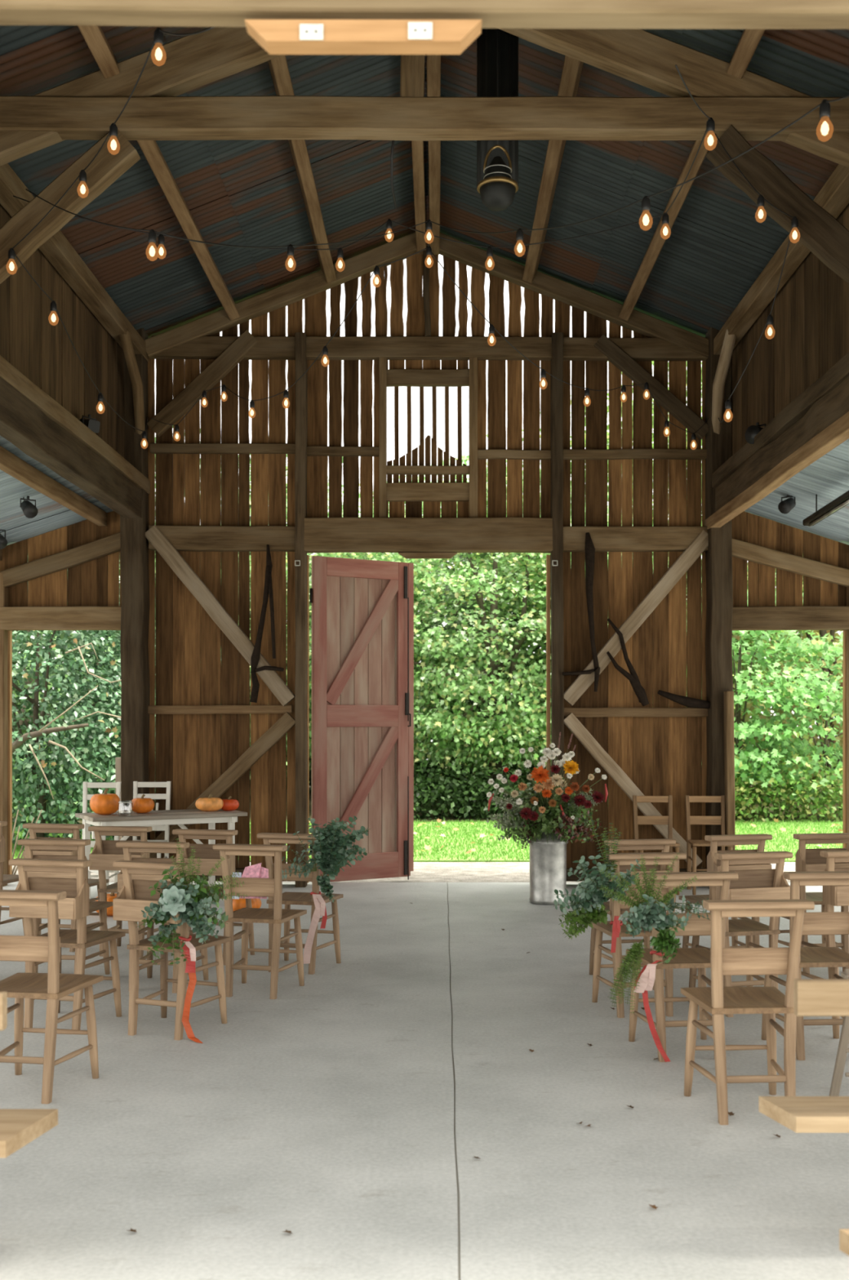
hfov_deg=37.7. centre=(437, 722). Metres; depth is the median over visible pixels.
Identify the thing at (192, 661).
wall
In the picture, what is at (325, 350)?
socket
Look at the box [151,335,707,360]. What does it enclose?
tie beam
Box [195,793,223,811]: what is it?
pumpkin
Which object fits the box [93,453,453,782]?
tree
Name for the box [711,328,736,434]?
brace
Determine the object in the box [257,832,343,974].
chair
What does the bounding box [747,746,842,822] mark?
bush
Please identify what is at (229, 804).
pumpkin
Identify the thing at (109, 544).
rafter
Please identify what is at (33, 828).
chair
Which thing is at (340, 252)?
socket
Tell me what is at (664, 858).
chair
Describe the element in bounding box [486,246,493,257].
socket
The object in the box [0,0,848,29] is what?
ceiling beam
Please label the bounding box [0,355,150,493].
wooden beam
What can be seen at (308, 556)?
trim
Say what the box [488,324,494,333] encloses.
socket
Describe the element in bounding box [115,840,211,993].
chair
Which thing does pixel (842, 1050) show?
chair
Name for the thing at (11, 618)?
lintel
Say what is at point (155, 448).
rail
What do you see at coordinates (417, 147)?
ridge beam
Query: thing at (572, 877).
rail
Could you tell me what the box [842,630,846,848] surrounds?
trim
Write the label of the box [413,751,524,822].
bush
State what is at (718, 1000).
chair
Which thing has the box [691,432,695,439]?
socket
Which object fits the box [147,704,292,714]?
rail
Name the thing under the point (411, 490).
window
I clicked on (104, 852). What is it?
chair
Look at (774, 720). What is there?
shrub
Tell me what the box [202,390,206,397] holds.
socket
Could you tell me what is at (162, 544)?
brace
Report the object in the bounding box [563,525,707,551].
beam
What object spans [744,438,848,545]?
ceiling
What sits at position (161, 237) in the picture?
socket
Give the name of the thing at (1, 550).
purlin
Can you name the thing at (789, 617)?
lintel
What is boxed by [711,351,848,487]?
wooden beam
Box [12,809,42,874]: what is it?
stalks
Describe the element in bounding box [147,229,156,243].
socket
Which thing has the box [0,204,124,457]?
wall
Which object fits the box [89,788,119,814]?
pumpkin
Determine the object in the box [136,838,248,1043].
posy
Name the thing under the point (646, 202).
socket
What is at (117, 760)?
fence post
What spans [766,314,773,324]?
socket
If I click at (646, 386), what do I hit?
socket
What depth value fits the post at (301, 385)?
11.68 m
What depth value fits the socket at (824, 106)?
4.59 m
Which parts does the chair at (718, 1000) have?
leg, leg, seat, rail, leg, leg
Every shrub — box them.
[12,560,155,851]
[23,555,155,839]
[701,566,842,817]
[733,631,842,815]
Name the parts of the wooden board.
metal plate, metal plate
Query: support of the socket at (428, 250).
attached to the string lights at (428, 261)
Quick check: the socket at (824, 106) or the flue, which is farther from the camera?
the flue
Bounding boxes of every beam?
[0,95,848,141]
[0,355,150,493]
[148,524,294,551]
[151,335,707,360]
[411,140,426,254]
[426,54,440,254]
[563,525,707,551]
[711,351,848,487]
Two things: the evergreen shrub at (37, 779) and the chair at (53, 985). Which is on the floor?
the chair at (53, 985)
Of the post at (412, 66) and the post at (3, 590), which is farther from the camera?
the post at (3, 590)
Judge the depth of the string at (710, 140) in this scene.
7.58 m
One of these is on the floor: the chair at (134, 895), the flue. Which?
the chair at (134, 895)
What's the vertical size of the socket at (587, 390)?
0.065 m
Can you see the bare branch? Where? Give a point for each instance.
(16, 744)
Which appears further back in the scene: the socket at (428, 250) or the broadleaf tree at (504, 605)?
the broadleaf tree at (504, 605)
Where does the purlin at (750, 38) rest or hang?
on the rafter at (580, 298)
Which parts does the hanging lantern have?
lamp shade, bail handle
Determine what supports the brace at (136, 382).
attached to the post at (134, 544)
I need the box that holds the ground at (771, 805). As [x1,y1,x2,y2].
[13,767,842,822]
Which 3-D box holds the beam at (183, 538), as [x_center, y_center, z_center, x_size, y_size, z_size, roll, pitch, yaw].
[-2.026,-1.742,11.789,1.389,0.234,0.145,0,0,0]
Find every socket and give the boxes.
[8,248,15,259]
[49,300,57,311]
[79,169,86,182]
[97,392,103,401]
[109,122,117,137]
[142,431,146,438]
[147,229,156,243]
[153,27,164,44]
[158,234,164,244]
[174,424,179,431]
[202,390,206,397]
[222,384,226,391]
[249,400,254,408]
[283,389,288,397]
[287,244,293,256]
[322,346,328,355]
[337,247,343,258]
[373,265,379,275]
[386,218,392,229]
[426,219,431,230]
[426,245,431,255]
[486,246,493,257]
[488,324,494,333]
[515,228,523,240]
[540,368,546,377]
[584,387,589,395]
[621,384,626,392]
[641,195,650,211]
[644,382,648,389]
[662,212,669,224]
[664,419,669,426]
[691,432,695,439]
[706,117,715,132]
[724,399,731,408]
[756,194,764,207]
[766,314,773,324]
[791,216,798,228]
[818,99,830,119]
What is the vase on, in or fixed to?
on the floor
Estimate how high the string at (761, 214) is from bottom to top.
1.404 m
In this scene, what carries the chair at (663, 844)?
on the floor
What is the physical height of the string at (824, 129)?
1.081 m
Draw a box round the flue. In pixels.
[476,28,518,194]
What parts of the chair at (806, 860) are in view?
leg, leg, seat, leg, rail, leg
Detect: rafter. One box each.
[0,26,281,165]
[0,532,119,587]
[145,230,427,359]
[428,232,708,359]
[498,28,848,167]
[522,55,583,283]
[732,537,848,586]
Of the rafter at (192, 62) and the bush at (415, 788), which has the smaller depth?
the rafter at (192, 62)
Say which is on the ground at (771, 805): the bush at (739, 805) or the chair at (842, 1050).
the bush at (739, 805)
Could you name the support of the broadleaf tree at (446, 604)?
on the ground at (771, 805)
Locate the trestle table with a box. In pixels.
[75,808,247,898]
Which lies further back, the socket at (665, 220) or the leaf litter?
the leaf litter
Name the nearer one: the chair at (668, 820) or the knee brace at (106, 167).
the knee brace at (106, 167)
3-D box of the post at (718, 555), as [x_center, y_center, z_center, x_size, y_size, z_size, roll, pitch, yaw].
[2.651,-1.111,11.721,0.219,5.324,0.254,0,0,0]
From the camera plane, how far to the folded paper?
7.08 m
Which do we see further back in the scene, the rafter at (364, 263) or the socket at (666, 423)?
the rafter at (364, 263)
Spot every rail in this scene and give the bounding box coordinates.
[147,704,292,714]
[150,443,295,453]
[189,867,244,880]
[563,448,706,459]
[564,707,707,717]
[566,867,706,880]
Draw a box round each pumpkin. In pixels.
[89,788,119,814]
[95,893,116,915]
[129,794,154,813]
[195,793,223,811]
[221,795,239,810]
[232,898,261,911]
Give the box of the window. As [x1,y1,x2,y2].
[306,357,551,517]
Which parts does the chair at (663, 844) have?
leg, seat, leg, rail, leg, leg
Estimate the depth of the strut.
11.73 m
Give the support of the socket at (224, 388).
attached to the string lights at (428, 261)
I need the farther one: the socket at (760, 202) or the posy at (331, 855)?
the posy at (331, 855)
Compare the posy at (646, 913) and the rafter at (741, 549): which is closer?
the posy at (646, 913)
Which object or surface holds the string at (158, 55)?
hanging from the knee brace at (106, 167)
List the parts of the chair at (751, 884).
leg, leg, leg, seat, rail, leg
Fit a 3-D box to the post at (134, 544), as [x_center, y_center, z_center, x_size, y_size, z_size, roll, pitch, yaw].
[-2.852,-1.111,11.720,0.236,5.324,0.255,0,0,0]
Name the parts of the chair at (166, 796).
leg, seat, leg, leg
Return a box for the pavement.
[12,862,795,883]
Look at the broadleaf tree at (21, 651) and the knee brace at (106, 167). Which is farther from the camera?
the broadleaf tree at (21, 651)
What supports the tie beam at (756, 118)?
on the post
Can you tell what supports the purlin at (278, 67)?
on the rafter at (364, 263)
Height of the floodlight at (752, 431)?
0.182 m
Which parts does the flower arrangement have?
flower stem, flower stem, flower stem, stem, stem, stem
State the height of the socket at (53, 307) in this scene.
0.065 m
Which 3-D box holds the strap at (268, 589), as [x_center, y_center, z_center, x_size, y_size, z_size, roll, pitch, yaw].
[-1.604,-0.925,11.685,0.324,1.488,0.086,0,0,0]
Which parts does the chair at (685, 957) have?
leg, leg, seat, rail, leg, leg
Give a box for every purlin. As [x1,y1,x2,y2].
[0,445,106,525]
[0,549,2,560]
[77,25,239,319]
[267,54,336,283]
[618,28,764,320]
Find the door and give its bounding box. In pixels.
[309,555,413,881]
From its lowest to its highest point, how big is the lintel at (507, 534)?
0.319 m
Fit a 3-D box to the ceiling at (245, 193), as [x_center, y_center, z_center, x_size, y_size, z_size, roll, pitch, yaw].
[-0.087,-4.142,7.115,5.950,1.188,10.630,0,0,0]
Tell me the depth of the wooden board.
2.75 m
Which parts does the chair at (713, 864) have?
leg, seat, leg, leg, rail, leg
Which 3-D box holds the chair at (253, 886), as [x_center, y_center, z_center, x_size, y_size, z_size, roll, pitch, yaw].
[-1.014,1.120,7.177,0.410,0.862,0.466,0,0,12]
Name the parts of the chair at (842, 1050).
leg, leg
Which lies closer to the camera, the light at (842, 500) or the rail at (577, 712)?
the light at (842, 500)
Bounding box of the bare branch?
[12,638,120,799]
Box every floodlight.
[80,414,100,433]
[745,422,766,444]
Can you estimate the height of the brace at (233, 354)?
0.999 m
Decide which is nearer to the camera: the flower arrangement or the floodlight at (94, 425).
the floodlight at (94, 425)
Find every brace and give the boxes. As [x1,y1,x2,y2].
[0,129,140,284]
[119,328,145,434]
[145,524,294,706]
[146,329,257,436]
[150,711,295,857]
[564,529,708,706]
[564,712,702,868]
[593,333,707,439]
[706,124,848,284]
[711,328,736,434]
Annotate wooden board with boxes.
[244,19,481,54]
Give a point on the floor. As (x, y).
(321, 1111)
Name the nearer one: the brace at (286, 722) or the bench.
the bench
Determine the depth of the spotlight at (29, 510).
10.41 m
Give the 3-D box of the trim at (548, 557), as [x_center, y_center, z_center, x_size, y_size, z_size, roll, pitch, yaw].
[1.058,-0.032,11.880,0.036,3.124,0.062,0,0,0]
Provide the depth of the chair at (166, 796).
11.56 m
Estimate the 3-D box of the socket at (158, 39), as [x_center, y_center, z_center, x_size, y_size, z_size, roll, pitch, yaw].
[-1.143,-2.811,5.100,0.041,0.065,0.041,0,0,0]
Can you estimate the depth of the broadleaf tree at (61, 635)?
18.40 m
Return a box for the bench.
[839,1229,848,1255]
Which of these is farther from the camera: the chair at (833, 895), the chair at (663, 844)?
the chair at (663, 844)
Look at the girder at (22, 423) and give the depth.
9.22 m
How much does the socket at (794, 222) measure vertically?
0.065 m
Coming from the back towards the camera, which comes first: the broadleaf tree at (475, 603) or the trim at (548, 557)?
the broadleaf tree at (475, 603)
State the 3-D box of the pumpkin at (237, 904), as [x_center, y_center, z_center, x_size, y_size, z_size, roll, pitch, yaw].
[-1.571,1.461,10.100,0.277,0.178,0.278,0,0,0]
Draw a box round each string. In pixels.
[6,26,215,448]
[13,64,716,271]
[25,94,848,271]
[431,252,708,449]
[715,133,799,422]
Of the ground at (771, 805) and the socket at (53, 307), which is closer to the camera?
the socket at (53, 307)
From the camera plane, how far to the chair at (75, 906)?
6.25 m
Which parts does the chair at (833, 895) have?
leg, leg, rail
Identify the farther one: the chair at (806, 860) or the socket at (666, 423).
the socket at (666, 423)
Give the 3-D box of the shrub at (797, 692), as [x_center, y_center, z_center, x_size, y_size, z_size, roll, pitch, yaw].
[4.989,-0.545,20.630,4.751,4.298,4.593,0,0,-26]
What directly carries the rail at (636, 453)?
attached to the post at (718, 555)
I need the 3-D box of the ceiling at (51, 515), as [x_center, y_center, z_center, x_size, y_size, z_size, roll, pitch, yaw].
[-3.975,-1.758,7.565,2.225,0.735,9.530,0,0,0]
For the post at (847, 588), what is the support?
on the floor
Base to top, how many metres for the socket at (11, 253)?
0.065 m
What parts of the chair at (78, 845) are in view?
leg, rail, leg, seat, leg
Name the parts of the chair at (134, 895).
leg, rail, leg, seat, leg, leg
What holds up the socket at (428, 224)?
attached to the string at (824, 129)
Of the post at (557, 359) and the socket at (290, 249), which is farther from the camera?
the post at (557, 359)
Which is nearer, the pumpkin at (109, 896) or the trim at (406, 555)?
the pumpkin at (109, 896)
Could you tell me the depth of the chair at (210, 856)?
7.96 m
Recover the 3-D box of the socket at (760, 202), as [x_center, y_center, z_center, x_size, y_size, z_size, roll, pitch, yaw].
[1.793,-2.890,6.900,0.041,0.065,0.041,0,0,0]
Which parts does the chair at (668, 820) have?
leg, leg, seat, leg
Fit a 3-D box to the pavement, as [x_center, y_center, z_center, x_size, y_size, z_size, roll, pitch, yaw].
[0.000,1.640,13.100,28.000,0.100,2.100,0,0,0]
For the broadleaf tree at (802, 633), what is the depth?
24.11 m
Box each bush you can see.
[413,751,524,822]
[413,757,466,822]
[453,740,551,821]
[701,764,755,813]
[734,743,831,823]
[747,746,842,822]
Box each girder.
[0,377,141,518]
[704,411,848,528]
[715,376,848,511]
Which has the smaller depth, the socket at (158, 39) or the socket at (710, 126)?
the socket at (158, 39)
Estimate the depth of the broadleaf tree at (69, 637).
24.82 m
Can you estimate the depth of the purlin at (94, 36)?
8.86 m
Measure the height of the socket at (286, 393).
0.065 m
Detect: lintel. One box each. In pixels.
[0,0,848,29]
[0,606,120,631]
[304,516,552,553]
[732,605,848,631]
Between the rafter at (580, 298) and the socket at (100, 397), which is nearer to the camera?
the socket at (100, 397)
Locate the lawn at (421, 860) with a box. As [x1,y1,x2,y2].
[12,822,842,862]
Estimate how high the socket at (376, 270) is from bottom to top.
0.065 m
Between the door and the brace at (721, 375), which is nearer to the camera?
the brace at (721, 375)
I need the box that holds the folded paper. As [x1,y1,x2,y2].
[231,862,268,898]
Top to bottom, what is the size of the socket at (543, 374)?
0.065 m
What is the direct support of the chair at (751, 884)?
on the floor
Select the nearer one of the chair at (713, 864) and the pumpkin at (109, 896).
the chair at (713, 864)
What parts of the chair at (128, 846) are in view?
leg, leg, rail, leg, leg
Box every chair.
[0,821,24,935]
[0,889,102,1104]
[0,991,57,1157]
[8,857,125,1030]
[17,838,112,974]
[22,822,109,951]
[82,782,120,893]
[88,826,168,957]
[112,860,231,1039]
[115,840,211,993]
[133,781,171,857]
[172,828,254,964]
[213,843,306,999]
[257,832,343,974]
[589,838,675,983]
[591,852,686,1017]
[626,871,737,1062]
[632,795,679,895]
[678,833,772,947]
[680,899,814,1124]
[684,795,733,894]
[688,851,792,1017]
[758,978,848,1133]
[761,871,848,1060]
[777,832,848,973]
[800,850,848,978]
[829,968,848,1096]
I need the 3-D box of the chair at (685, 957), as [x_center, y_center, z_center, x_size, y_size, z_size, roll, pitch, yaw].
[1.142,1.120,5.878,0.410,0.862,0.466,0,0,-6]
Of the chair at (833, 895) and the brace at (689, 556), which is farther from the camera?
the brace at (689, 556)
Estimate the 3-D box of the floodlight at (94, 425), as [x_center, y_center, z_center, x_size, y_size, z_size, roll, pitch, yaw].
[-2.824,-2.416,10.059,0.167,0.156,0.140,0,0,37]
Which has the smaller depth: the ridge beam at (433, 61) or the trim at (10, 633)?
the ridge beam at (433, 61)
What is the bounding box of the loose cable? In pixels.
[390,140,396,208]
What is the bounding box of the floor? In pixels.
[0,882,848,1279]
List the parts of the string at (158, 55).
bulb, bulb, bulb, bulb, bulb, bulb, bulb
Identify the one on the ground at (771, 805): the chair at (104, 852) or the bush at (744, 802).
the bush at (744, 802)
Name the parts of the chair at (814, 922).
leg, leg, seat, rail, leg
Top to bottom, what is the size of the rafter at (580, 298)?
1.222 m
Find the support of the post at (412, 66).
on the tie beam at (756, 118)
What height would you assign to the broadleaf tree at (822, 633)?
8.666 m
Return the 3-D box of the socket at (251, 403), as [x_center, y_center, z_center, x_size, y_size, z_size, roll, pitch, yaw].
[-1.550,-2.660,10.400,0.041,0.065,0.041,0,0,0]
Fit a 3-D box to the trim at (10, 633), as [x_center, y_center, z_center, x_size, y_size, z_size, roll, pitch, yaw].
[-4.084,0.323,11.880,0.026,2.414,0.061,0,0,0]
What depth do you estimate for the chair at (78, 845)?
7.31 m
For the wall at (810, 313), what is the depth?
9.69 m
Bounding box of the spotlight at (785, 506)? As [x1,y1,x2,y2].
[777,494,795,514]
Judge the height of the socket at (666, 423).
0.065 m
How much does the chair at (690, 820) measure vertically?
0.870 m
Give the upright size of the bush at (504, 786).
1.403 m
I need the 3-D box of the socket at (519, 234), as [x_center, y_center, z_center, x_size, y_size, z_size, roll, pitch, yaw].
[0.450,-2.664,6.800,0.041,0.065,0.041,0,0,0]
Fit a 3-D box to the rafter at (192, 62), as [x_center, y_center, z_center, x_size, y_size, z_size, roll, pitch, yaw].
[-1.464,-3.904,7.369,2.845,1.322,0.137,0,0,0]
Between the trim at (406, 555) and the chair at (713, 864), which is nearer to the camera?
the chair at (713, 864)
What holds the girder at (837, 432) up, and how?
attached to the post at (718, 555)
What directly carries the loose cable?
hanging from the tie beam at (756, 118)
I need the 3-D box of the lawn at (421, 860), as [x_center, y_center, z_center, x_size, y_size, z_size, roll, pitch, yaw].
[1.000,1.620,16.875,34.000,0.100,5.450,0,0,0]
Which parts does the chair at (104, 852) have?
leg, seat, rail, leg, leg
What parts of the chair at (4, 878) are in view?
leg, seat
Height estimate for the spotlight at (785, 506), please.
0.221 m
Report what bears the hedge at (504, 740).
on the ground at (771, 805)
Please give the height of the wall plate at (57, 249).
0.159 m
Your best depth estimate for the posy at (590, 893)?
6.44 m
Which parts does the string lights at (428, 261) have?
bulb, bulb, bulb, bulb, bulb, bulb, bulb, bulb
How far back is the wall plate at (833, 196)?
9.56 m
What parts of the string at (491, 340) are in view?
bulb, bulb, bulb, bulb, bulb, bulb, bulb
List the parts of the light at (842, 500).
cord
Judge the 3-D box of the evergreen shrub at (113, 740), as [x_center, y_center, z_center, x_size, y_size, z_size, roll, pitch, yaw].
[-3.821,-0.217,16.259,2.987,3.799,3.108,0,0,31]
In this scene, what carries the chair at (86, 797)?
on the floor
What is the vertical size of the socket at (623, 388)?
0.065 m
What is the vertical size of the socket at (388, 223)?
0.065 m
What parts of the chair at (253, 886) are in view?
leg, leg, rail, seat, leg, leg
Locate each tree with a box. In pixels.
[12,425,422,800]
[12,453,287,824]
[13,630,113,741]
[48,552,486,793]
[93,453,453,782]
[413,552,808,783]
[442,385,820,733]
[528,360,841,755]
[652,459,842,804]
[733,569,842,792]
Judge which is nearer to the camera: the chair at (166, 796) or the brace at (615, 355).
the chair at (166, 796)
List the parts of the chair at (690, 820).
leg, leg, seat, leg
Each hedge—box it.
[249,451,736,814]
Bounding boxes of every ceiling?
[0,25,848,338]
[0,435,113,545]
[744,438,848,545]
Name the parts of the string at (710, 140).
bulb, bulb, bulb, bulb, bulb, bulb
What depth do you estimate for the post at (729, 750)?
11.49 m
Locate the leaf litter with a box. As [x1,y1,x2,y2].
[249,818,842,853]
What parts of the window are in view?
rail, rail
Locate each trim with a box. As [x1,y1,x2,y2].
[7,631,12,874]
[306,555,309,883]
[398,552,457,558]
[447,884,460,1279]
[546,555,550,783]
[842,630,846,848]
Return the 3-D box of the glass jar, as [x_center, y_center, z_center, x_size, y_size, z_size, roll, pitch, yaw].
[-2.665,0.735,10.620,0.124,0.130,0.124,0,0,0]
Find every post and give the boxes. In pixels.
[0,573,8,886]
[115,757,121,839]
[120,328,150,840]
[294,332,307,887]
[400,54,424,97]
[550,332,564,790]
[705,327,733,886]
[724,691,735,850]
[845,586,848,844]
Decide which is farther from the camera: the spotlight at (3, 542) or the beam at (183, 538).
the beam at (183, 538)
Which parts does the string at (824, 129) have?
bulb, bulb, bulb, bulb, bulb, bulb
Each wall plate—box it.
[0,163,149,361]
[713,164,848,355]
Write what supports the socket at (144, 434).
attached to the string at (158, 55)
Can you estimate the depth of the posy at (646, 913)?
5.57 m
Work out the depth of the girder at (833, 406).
9.24 m
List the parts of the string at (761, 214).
bulb, bulb, bulb, bulb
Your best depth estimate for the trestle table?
10.83 m
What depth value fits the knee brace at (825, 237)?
7.27 m
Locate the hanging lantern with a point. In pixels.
(497, 189)
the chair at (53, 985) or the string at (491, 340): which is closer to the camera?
the chair at (53, 985)
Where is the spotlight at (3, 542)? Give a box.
[0,529,7,549]
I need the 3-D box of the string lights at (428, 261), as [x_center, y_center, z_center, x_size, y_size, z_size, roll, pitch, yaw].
[-1.343,-2.926,10.118,0.368,0.807,3.966,0,0,-38]
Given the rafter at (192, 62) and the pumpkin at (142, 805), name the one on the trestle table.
the pumpkin at (142, 805)
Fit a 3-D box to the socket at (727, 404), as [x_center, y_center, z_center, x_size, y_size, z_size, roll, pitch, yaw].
[1.939,-2.120,8.300,0.041,0.065,0.041,0,0,0]
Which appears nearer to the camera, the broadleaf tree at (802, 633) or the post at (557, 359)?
the post at (557, 359)
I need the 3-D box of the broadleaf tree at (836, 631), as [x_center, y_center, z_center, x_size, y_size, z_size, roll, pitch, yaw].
[10.605,-2.236,29.079,12.407,8.277,7.143,0,0,10]
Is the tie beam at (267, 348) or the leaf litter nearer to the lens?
the tie beam at (267, 348)
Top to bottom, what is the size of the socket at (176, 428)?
0.065 m
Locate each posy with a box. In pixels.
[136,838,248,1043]
[281,815,370,964]
[553,812,640,952]
[599,852,722,1062]
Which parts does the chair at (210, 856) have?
leg, rail, seat, leg, leg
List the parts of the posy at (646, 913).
stem, stem, stem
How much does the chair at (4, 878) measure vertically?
0.862 m
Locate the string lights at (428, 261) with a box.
[151,244,433,441]
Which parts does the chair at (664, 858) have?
leg, leg, seat, rail, leg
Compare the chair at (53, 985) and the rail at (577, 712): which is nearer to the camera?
the chair at (53, 985)
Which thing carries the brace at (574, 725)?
attached to the post at (557, 359)
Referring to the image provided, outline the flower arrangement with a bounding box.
[486,732,608,848]
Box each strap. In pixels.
[249,544,284,702]
[562,532,710,708]
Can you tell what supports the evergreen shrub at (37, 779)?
on the lawn at (421, 860)
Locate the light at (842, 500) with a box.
[802,490,848,526]
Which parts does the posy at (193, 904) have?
stem, stem, stem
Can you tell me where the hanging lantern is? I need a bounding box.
[476,28,518,211]
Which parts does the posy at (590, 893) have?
stem, stem, stem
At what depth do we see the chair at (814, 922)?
5.77 m
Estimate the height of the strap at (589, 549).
1.656 m
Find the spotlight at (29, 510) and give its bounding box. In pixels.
[19,496,38,518]
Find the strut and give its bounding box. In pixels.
[422,245,431,336]
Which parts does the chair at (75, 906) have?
leg, rail, leg, leg, seat, leg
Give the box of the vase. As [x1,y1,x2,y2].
[526,822,568,905]
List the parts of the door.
rail, rail, rail, bolt plate, bolt plate, bolt rod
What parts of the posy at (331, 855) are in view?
stem, stem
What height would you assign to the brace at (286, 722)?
1.427 m
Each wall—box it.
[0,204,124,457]
[0,253,848,881]
[731,203,848,455]
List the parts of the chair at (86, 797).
leg, seat, leg, leg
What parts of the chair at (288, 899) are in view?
leg, leg, rail, seat, leg, leg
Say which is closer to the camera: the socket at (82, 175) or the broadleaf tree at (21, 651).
the socket at (82, 175)
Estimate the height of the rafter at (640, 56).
1.318 m
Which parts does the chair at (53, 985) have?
leg, rail, leg, seat, leg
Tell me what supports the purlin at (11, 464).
attached to the ceiling at (51, 515)
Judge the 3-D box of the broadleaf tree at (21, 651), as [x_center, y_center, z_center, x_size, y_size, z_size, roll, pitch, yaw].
[-11.046,-2.314,28.909,10.893,8.421,7.911,0,0,14]
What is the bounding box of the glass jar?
[118,801,132,803]
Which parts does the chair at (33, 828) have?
leg, rail, leg, leg, seat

